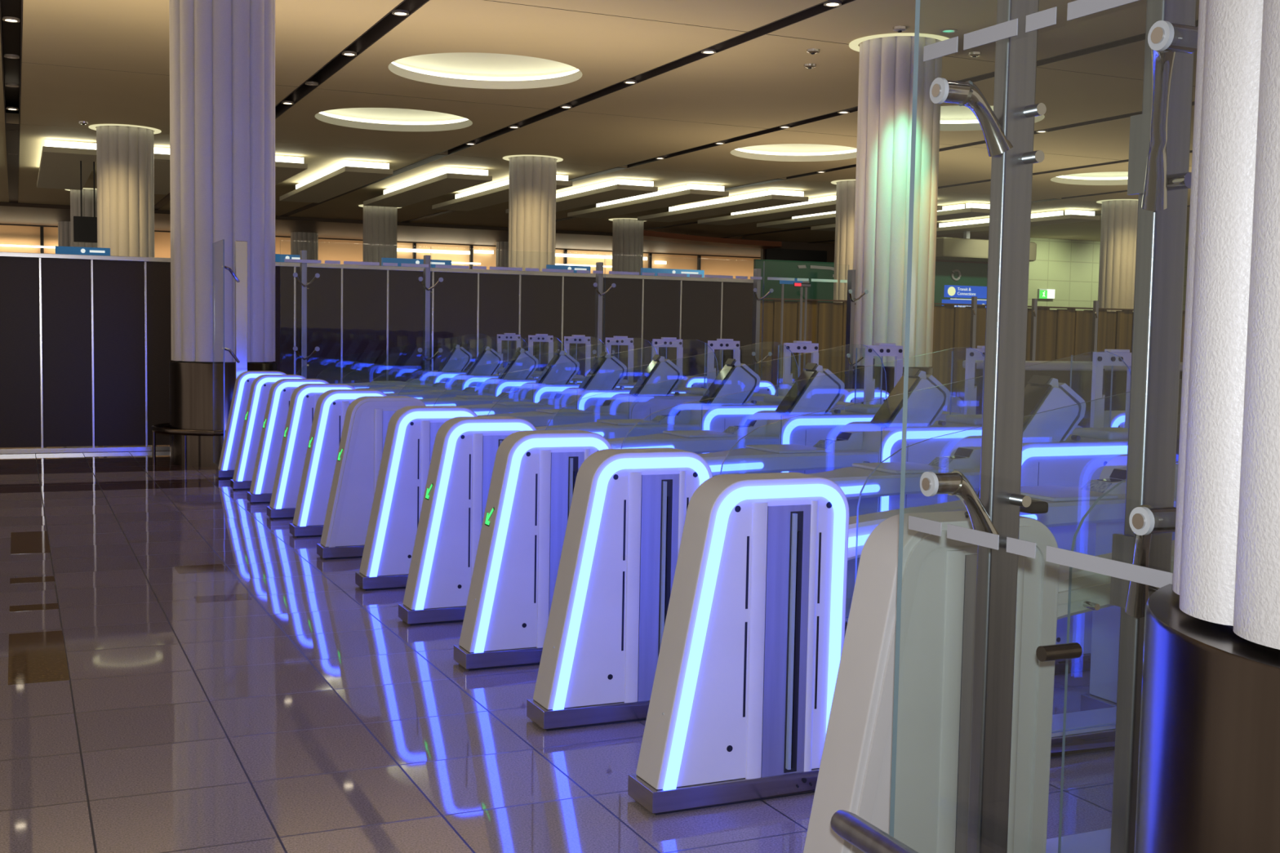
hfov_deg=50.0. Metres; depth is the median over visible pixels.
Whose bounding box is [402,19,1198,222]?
trim
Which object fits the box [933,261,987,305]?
fascia
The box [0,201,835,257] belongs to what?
trim
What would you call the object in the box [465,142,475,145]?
recessed light
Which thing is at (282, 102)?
recessed light
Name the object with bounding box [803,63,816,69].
ceiling detector
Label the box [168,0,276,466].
fluted column
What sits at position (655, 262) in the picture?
lamp
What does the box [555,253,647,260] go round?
lamp
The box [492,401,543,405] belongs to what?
tray
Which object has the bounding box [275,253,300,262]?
overhead sign
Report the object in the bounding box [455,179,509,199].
light
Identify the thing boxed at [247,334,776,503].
gate
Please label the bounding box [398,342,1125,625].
gate
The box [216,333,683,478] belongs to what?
gate
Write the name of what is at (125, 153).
fluted column
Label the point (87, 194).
fluted column
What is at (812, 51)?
ceiling detector
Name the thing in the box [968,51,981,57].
ceiling detector
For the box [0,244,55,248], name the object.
lamp
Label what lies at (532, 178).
fluted column
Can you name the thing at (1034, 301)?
steel post
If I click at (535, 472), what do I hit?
gate
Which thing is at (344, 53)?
recessed light
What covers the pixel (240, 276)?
glass panel
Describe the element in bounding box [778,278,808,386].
metal frame
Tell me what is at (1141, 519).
washer
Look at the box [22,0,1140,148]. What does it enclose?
trim
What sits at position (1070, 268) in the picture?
wall
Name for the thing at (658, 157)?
recessed light
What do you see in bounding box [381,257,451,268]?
overhead sign
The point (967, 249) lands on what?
bulkhead
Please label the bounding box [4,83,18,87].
recessed light
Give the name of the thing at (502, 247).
fluted column
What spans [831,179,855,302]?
fluted column
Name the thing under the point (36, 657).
tile
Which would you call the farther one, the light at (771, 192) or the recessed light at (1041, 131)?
the light at (771, 192)
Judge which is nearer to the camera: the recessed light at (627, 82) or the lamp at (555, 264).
the recessed light at (627, 82)
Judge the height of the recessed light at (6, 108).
0.030 m
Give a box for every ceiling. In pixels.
[0,0,1199,208]
[36,140,96,190]
[154,147,169,195]
[275,155,307,185]
[279,160,393,203]
[431,174,572,211]
[506,178,657,213]
[567,183,728,218]
[637,189,808,222]
[697,195,835,225]
[756,205,942,228]
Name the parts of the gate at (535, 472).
steel plate, glass, arm rail, glass, instruction plate, reader glass, sill, door, door frame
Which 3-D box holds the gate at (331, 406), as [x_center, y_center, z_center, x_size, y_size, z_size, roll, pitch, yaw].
[-0.178,0.006,11.033,5.251,1.455,0.726,-1,4,-24]
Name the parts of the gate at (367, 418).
steel plate, arm rail, glass, instruction plate, door, door frame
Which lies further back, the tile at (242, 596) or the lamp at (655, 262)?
the lamp at (655, 262)
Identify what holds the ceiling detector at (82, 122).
attached to the ceiling at (762, 82)
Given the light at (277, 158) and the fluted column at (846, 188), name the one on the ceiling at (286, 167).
the light at (277, 158)
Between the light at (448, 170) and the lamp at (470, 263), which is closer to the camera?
the light at (448, 170)
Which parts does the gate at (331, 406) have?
arm rail, glass, instruction plate, door, door frame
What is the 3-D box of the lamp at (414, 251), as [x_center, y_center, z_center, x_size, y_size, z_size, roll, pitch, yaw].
[-9.179,-7.721,60.505,3.500,0.140,0.040,-1,4,-24]
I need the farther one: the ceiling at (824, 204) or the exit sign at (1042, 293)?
the exit sign at (1042, 293)
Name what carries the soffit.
hanging from the wall at (328, 249)
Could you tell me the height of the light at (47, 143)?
0.140 m
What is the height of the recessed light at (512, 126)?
0.030 m
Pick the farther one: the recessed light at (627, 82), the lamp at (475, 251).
the lamp at (475, 251)
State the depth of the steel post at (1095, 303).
28.32 m
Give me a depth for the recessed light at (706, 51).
18.82 m
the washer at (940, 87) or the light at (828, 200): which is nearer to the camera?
the washer at (940, 87)
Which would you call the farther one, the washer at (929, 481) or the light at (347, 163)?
the light at (347, 163)
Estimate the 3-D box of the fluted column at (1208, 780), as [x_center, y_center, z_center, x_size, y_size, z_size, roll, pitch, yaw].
[1.370,-1.283,1.868,1.360,5.350,1.360,-1,4,-24]
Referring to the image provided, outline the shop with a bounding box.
[0,223,760,270]
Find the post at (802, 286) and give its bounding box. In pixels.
[793,282,810,374]
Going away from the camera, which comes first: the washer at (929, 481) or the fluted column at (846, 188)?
the washer at (929, 481)
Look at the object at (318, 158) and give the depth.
38.32 m
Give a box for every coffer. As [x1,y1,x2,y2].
[315,88,473,131]
[388,52,582,88]
[730,129,857,161]
[939,105,1044,130]
[1050,171,1128,185]
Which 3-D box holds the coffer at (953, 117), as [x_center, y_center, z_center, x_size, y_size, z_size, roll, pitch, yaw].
[5.655,-5.745,24.266,3.240,0.610,3.240,-1,4,-24]
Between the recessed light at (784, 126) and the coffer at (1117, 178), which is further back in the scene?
the coffer at (1117, 178)
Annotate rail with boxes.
[151,422,213,468]
[830,809,918,852]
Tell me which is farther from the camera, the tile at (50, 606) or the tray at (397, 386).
the tray at (397, 386)
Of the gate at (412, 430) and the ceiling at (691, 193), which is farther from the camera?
the ceiling at (691, 193)
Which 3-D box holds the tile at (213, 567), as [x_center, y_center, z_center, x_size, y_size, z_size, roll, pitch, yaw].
[-2.690,0.881,8.410,0.285,0.021,0.270,-1,4,-24]
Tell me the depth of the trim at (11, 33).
23.62 m
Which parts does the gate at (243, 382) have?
arm rail, glass, door frame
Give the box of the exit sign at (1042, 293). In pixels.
[1037,288,1054,299]
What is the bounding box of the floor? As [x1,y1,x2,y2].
[0,444,1114,852]
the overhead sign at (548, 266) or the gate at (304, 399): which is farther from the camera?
the overhead sign at (548, 266)
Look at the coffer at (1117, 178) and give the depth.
34.32 m
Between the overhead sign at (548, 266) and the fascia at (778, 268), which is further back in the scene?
the fascia at (778, 268)
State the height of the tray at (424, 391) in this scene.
0.015 m
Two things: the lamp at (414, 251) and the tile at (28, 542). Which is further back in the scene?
the lamp at (414, 251)
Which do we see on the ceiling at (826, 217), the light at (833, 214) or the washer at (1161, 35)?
the light at (833, 214)
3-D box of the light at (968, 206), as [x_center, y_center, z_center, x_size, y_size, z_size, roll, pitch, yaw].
[9.757,-6.279,39.188,1.020,0.140,0.120,-1,4,-24]
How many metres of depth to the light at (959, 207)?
39.52 m
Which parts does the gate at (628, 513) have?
steel plate, glass, arm rail, glass, instruction plate, reader glass, door, door frame, clamp knob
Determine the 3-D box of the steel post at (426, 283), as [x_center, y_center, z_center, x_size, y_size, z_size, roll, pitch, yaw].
[-2.454,-0.810,15.879,0.292,2.330,0.225,-1,4,-24]
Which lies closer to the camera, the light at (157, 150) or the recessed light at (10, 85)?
the recessed light at (10, 85)
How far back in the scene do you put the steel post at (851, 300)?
17.52 m
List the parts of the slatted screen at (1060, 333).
rail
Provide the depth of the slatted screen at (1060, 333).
29.34 m
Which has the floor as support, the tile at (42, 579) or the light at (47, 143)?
the tile at (42, 579)
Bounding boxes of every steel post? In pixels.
[293,249,319,378]
[417,255,443,374]
[591,262,615,364]
[751,268,773,374]
[844,269,868,389]
[920,0,1082,852]
[969,296,977,348]
[1029,298,1037,360]
[1090,300,1098,361]
[1110,0,1198,852]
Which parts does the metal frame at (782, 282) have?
sign leg, sign leg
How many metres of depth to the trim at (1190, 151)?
32.05 m
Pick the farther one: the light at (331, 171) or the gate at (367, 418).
the light at (331, 171)
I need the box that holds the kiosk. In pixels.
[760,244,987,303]
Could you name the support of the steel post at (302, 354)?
on the floor
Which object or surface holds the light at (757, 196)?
on the ceiling at (771, 197)
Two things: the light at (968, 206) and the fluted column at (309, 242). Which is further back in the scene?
the fluted column at (309, 242)
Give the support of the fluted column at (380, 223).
on the floor
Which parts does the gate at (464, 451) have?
steel plate, arm rail, glass, instruction plate, reader glass, door, door frame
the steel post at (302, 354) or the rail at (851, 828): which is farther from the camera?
the steel post at (302, 354)
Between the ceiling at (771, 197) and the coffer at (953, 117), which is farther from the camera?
the ceiling at (771, 197)
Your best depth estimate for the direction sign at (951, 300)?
38.78 m
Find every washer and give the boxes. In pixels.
[920,471,938,496]
[929,77,949,103]
[1128,506,1155,535]
[1147,20,1173,51]
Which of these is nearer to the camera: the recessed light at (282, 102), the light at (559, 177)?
the recessed light at (282, 102)
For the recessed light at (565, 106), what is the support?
in the ceiling at (762, 82)
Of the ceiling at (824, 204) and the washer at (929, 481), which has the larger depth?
the ceiling at (824, 204)
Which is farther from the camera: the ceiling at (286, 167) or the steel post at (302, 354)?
the ceiling at (286, 167)
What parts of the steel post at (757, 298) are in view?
post, spider arm, spider arm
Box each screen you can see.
[73,160,97,242]
[758,297,1185,403]
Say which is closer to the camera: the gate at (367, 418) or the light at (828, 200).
the gate at (367, 418)
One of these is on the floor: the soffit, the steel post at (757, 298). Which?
the steel post at (757, 298)
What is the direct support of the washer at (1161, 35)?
in the steel post at (1159, 143)
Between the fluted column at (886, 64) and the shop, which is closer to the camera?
the fluted column at (886, 64)
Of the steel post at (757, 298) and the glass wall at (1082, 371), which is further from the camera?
the steel post at (757, 298)
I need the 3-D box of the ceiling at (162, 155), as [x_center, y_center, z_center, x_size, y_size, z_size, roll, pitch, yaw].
[-11.815,-6.259,33.843,1.120,0.315,8.600,-1,4,-24]
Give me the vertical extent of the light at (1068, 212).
0.140 m
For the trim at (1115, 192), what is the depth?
38.29 m
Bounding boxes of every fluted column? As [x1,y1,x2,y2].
[57,221,71,246]
[65,187,97,247]
[88,124,160,257]
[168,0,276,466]
[290,231,318,263]
[358,204,401,266]
[496,241,508,266]
[502,155,563,271]
[608,217,644,275]
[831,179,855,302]
[848,32,949,393]
[1096,199,1137,311]
[1134,0,1279,852]
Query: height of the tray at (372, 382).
0.015 m
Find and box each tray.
[371,381,408,383]
[395,385,435,387]
[422,390,466,393]
[455,395,502,399]
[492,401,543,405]
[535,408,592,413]
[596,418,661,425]
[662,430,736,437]
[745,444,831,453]
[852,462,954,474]
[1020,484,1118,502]
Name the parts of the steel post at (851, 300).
post, spider arm, spider arm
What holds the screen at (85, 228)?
hanging from the ceiling at (60, 162)
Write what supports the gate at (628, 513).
on the floor
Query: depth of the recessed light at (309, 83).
21.87 m
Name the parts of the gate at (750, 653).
steel plate, glass, arm rail, glass, sill, instruction plate, reader glass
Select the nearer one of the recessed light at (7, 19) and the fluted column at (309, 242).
the recessed light at (7, 19)
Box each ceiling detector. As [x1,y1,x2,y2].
[78,120,88,124]
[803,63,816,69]
[806,48,819,54]
[893,26,906,32]
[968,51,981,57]
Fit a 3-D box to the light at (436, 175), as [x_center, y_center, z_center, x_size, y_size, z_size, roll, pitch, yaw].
[-5.882,-6.311,35.603,0.100,0.130,5.900,-1,4,-24]
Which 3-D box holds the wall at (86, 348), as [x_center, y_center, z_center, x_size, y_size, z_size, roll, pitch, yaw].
[-4.916,-0.846,16.328,14.394,2.250,0.090,-1,4,-24]
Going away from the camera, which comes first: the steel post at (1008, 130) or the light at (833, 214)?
the steel post at (1008, 130)
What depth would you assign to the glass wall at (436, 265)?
16.40 m
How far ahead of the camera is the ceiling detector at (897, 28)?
17.12 m
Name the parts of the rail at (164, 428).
leg, leg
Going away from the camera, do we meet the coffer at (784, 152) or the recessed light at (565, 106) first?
the recessed light at (565, 106)
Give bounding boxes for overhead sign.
[55,245,110,255]
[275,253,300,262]
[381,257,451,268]
[546,264,591,273]
[640,267,704,277]
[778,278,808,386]
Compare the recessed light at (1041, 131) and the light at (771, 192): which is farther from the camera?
the light at (771, 192)
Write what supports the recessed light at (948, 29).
in the ceiling at (762, 82)
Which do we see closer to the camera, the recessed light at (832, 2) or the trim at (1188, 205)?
the recessed light at (832, 2)
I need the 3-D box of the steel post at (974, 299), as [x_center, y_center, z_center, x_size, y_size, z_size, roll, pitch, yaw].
[6.553,-1.404,27.032,0.106,2.300,0.263,2,4,7]
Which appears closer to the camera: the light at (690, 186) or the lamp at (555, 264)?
the light at (690, 186)
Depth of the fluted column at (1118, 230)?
37.89 m
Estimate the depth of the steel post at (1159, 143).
2.64 m
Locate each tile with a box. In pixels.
[8,630,69,684]
[9,576,54,583]
[9,603,58,612]
[10,530,50,554]
[174,564,227,573]
[194,593,251,603]
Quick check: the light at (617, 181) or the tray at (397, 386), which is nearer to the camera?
the tray at (397, 386)
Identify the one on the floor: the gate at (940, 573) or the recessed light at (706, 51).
the gate at (940, 573)
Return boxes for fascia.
[753,258,834,302]
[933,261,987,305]
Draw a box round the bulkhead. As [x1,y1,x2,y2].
[935,231,1036,262]
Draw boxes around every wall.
[0,225,760,279]
[0,251,753,453]
[281,240,848,376]
[889,0,1173,837]
[962,360,1182,427]
[1027,237,1187,311]
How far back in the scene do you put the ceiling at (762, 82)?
20.81 m
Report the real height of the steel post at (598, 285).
2.330 m
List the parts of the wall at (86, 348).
wall panel, wall panel, rail, wall panel, wall panel, wall panel, wall panel, wall panel, rail, wall panel, wall panel, wall panel, wall panel, wall panel, wall panel, wall panel, wall panel, wall panel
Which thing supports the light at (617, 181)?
on the ceiling at (618, 188)
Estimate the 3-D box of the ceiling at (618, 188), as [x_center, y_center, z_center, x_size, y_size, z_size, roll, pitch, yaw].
[-1.827,-6.391,38.379,1.120,0.315,8.600,-1,4,-24]
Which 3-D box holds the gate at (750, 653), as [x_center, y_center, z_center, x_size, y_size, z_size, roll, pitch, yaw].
[2.300,0.429,5.590,5.251,1.455,0.726,-1,4,-24]
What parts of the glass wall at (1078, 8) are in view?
glass pane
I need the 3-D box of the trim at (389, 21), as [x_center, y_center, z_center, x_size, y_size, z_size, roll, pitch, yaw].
[-9.592,-6.437,31.482,0.270,0.462,50.000,-1,4,-24]
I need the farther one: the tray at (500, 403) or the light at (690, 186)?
the light at (690, 186)
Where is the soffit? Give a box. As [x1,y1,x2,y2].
[643,230,782,248]
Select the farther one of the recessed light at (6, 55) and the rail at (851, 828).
the recessed light at (6, 55)
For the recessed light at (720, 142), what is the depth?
27.89 m
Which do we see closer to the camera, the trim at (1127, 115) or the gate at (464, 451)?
the gate at (464, 451)
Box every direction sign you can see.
[942,298,986,307]
[943,284,986,298]
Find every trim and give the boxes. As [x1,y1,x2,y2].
[0,0,22,203]
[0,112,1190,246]
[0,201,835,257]
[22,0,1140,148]
[154,0,429,209]
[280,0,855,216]
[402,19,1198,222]
[555,85,1195,221]
[643,150,1192,230]
[722,190,1127,238]
[808,204,1190,243]
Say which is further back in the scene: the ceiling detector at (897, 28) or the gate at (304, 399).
the ceiling detector at (897, 28)
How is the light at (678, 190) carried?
on the ceiling at (691, 193)
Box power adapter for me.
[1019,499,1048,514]
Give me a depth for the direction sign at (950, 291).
39.04 m
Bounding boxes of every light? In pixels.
[2,16,20,22]
[4,53,19,58]
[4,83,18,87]
[5,106,18,110]
[44,140,96,149]
[154,147,169,154]
[275,155,303,163]
[281,101,293,104]
[295,162,344,189]
[305,81,318,85]
[342,51,356,56]
[344,160,389,168]
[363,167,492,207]
[383,168,445,194]
[391,9,408,16]
[445,167,488,175]
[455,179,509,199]
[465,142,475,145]
[508,124,519,128]
[555,180,614,198]
[556,174,568,181]
[560,104,572,108]
[595,185,687,207]
[614,178,653,186]
[623,79,636,84]
[655,156,664,159]
[668,191,768,211]
[686,183,724,191]
[701,48,715,53]
[715,141,724,144]
[731,195,835,215]
[768,189,804,196]
[779,124,790,128]
[791,211,835,218]
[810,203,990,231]
[823,0,841,6]
[837,110,849,113]
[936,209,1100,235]
[937,204,964,211]
[938,210,1063,227]
[939,28,956,33]
[965,203,990,208]
[1035,129,1047,133]
[1065,209,1094,215]
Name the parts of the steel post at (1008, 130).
spider arm, spider arm, post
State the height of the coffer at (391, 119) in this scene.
0.610 m
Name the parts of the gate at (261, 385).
arm rail, glass, door, door frame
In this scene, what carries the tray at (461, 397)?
on the gate at (304, 399)
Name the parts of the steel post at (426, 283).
spider arm, spider arm, post, spider arm, spider arm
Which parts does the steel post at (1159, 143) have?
bracket plate, spider arm, bracket plate, spider arm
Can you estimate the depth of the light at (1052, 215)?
43.87 m
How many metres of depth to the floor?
5.21 m
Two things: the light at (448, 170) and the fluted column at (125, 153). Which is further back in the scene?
the light at (448, 170)
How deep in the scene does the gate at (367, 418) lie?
8.91 m
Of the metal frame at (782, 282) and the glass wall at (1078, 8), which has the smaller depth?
the glass wall at (1078, 8)
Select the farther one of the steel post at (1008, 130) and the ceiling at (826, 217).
the ceiling at (826, 217)
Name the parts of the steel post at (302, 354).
spider arm, spider arm, post, spider arm, spider arm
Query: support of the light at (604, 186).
on the ceiling at (618, 188)
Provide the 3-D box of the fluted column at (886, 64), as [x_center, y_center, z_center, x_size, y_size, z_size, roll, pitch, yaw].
[3.400,-2.387,18.324,1.360,5.350,1.360,-1,4,-24]
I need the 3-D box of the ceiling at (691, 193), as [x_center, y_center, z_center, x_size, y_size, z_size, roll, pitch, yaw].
[0.021,-6.416,39.218,1.120,0.315,8.600,-1,4,-24]
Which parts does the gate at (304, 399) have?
arm rail, glass, instruction plate, door frame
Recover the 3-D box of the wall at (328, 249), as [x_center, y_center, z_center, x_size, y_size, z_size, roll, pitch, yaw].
[-5.486,-5.627,62.712,70.000,5.350,0.200,-1,4,-24]
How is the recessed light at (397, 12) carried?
in the ceiling at (762, 82)
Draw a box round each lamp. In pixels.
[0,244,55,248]
[396,248,470,254]
[451,262,480,264]
[474,249,493,253]
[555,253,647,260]
[555,263,612,267]
[654,261,666,264]
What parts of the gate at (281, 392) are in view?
arm rail, glass, door frame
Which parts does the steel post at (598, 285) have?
spider arm, post, spider arm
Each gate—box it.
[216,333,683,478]
[230,333,716,489]
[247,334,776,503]
[266,336,793,519]
[289,337,889,537]
[316,338,964,559]
[355,340,862,591]
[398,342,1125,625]
[453,345,1082,671]
[526,349,1131,730]
[627,378,1182,815]
[803,461,1177,852]
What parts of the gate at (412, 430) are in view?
steel plate, arm rail, glass, instruction plate, door, door frame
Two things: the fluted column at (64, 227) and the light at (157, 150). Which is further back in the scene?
the fluted column at (64, 227)
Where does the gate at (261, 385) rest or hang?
on the floor
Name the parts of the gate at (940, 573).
steel plate, sill, arm rail, glass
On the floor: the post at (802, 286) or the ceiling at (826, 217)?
the post at (802, 286)
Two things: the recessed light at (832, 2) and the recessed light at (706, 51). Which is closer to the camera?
the recessed light at (832, 2)

